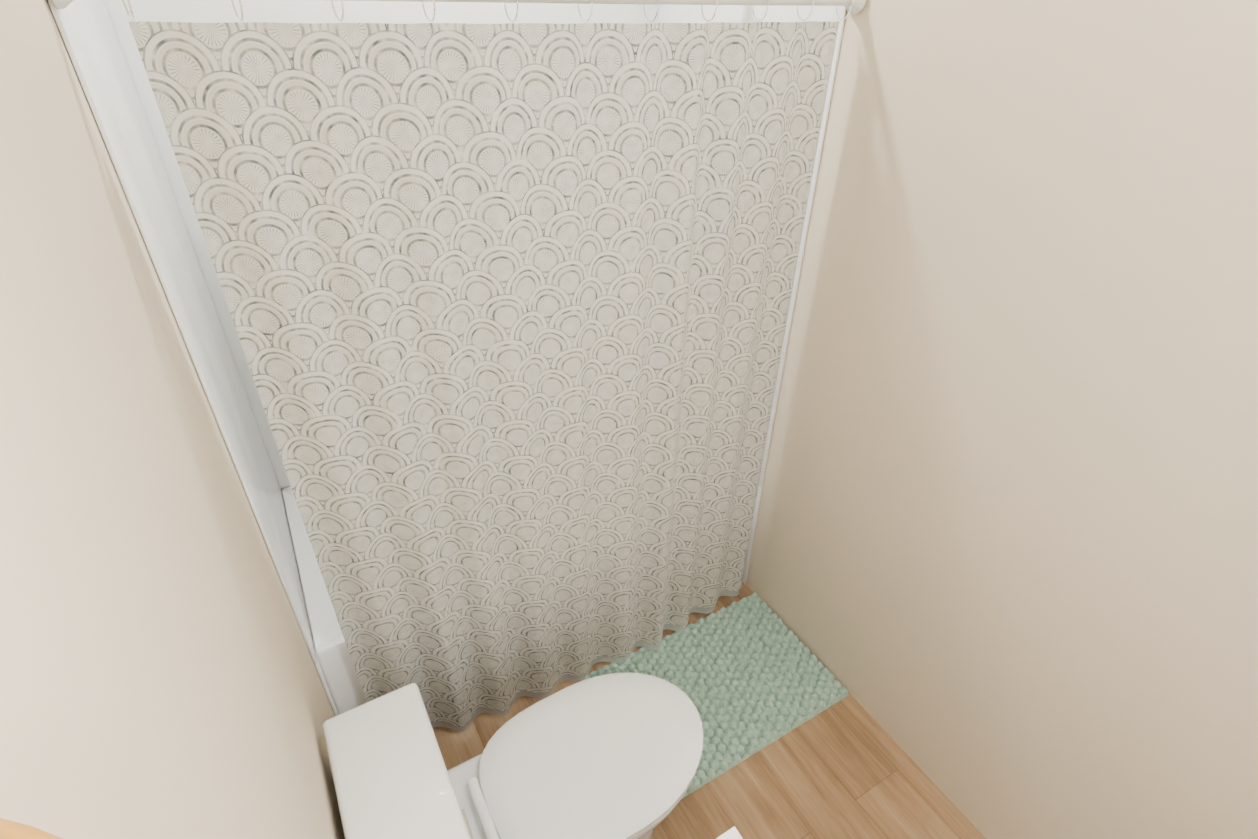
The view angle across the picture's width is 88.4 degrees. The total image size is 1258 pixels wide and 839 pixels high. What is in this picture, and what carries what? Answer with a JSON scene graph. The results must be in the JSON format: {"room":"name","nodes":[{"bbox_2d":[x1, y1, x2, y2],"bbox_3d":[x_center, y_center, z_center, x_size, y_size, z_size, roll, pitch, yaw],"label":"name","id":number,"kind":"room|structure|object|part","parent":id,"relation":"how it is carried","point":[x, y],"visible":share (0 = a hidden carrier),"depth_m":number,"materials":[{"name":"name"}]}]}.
{"room":"bathroom","nodes":[
{"label":"bathroom","id":0,"kind":"room"},
{"bbox_2d":[0,0,344,838],"bbox_3d":[-0.324,0.363,0.445,0.143,2.870,3.830,-17,38,-25],"label":"wall","id":1,"kind":"structure","parent":0,"point":[160,676],"depth_m":0.58,"materials":[{"name":"paint"}]},
{"bbox_3d":[-0.073,0.452,0.114,0.041,0.832,0.615,-17,38,-25],"label":"mirror","id":2,"kind":"part","parent":1,"relation":"part of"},
{"bbox_2d":[433,582,985,838],"bbox_3d":[0.320,1.389,1.607,1.705,0.100,3.830,-17,38,-25],"label":"floor","id":3,"kind":"structure","parent":0,"point":[847,767],"depth_m":1.95,"materials":[{"name":"brown wood"}]},
{"bbox_2d":[281,487,365,713],"bbox_3d":[-0.388,0.443,2.451,1.499,0.500,0.782,-17,38,-25],"label":"bathtub","id":4,"kind":"object","parent":3,"relation":"on","point":[336,665],"visible":0.12,"depth_m":1.84,"materials":[{"name":"white ceramic"}]},
{"bbox_2d":[323,672,702,838],"bbox_3d":[-0.186,0.907,1.550,0.805,0.742,0.396,-17,38,-25],"label":"toilet","id":5,"kind":"object","parent":3,"relation":"on","point":[613,756],"visible":1,"depth_m":1.46,"materials":[{"name":"white ceramic"}]},
{"bbox_3d":[-0.306,0.781,1.225,0.018,0.030,0.090,-17,38,-25],"label":"lever","id":6,"kind":"part","parent":5,"relation":"part of","materials":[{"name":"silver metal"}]},
{"bbox_3d":[-0.084,0.815,1.559,0.572,0.050,0.392,-17,38,-25],"label":"seat","id":7,"kind":"part","parent":5,"relation":"part of","materials":[{"name":"white plastic"}]},
{"bbox_2d":[581,592,848,798],"bbox_3d":[0.292,0.905,2.208,0.769,0.031,0.500,-17,38,-25],"label":"bath mat","id":8,"kind":"object","parent":3,"relation":"on","point":[749,676],"visible":0.75,"depth_m":2.23,"materials":[{"name":"green fabric"}]},
{"bbox_2d":[716,826,742,838],"bbox_3d":[0.385,1.455,0.443,0.582,1.090,1.838,-17,38,-25],"label":"bathroom vanity","id":9,"kind":"object","parent":3,"relation":"on","point":[732,833],"visible":1,"depth_m":1.00,"materials":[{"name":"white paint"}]},
{"bbox_2d":[746,0,1257,838],"bbox_3d":[1.045,-0.057,1.123,0.100,2.870,3.830,-17,38,-25],"label":"wall","id":10,"kind":"structure","parent":0,"point":[1002,576],"depth_m":1.38,"materials":[{"name":"paint"}]},
{"bbox_2d":[52,0,865,730],"bbox_3d":[-0.137,0.033,1.689,1.488,1.965,0.156,-17,38,-25],"label":"shower curtain","id":11,"kind":"object","parent":10,"relation":"attached to","point":[508,304],"visible":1,"depth_m":1.41,"materials":[{"name":"beige fabric"}]},
{"bbox_3d":[-0.586,-0.759,2.107,1.505,2.870,0.100,-17,38,-25],"label":"wall","id":12,"kind":"structure","parent":0,"visible":0},
{"bbox_2d":[47,0,338,715],"bbox_3d":[-1.007,0.004,1.681,0.007,2.060,0.810,-17,38,-25],"label":"shower surround","id":13,"kind":"structure","parent":12,"relation":"attached to","point":[105,58],"depth_m":1.42,"materials":[{"name":"white plastic"}]},
{"bbox_2d":[115,0,658,485],"bbox_3d":[-0.561,-0.604,2.153,1.503,1.558,0.009,-17,38,-25],"label":"wall","id":14,"kind":"structure","parent":12,"relation":"attached to","point":[192,11],"depth_m":1.74,"materials":[{"name":"white paint"}]},
{"bbox_2d":[655,5,846,583],"bbox_3d":[0.286,-0.392,2.321,0.007,2.060,0.810,-17,38,-25],"label":"wall","id":15,"kind":"structure","parent":12,"relation":"attached to","point":[667,13],"depth_m":1.83,"materials":[{"name":"white paint"}]}
]}

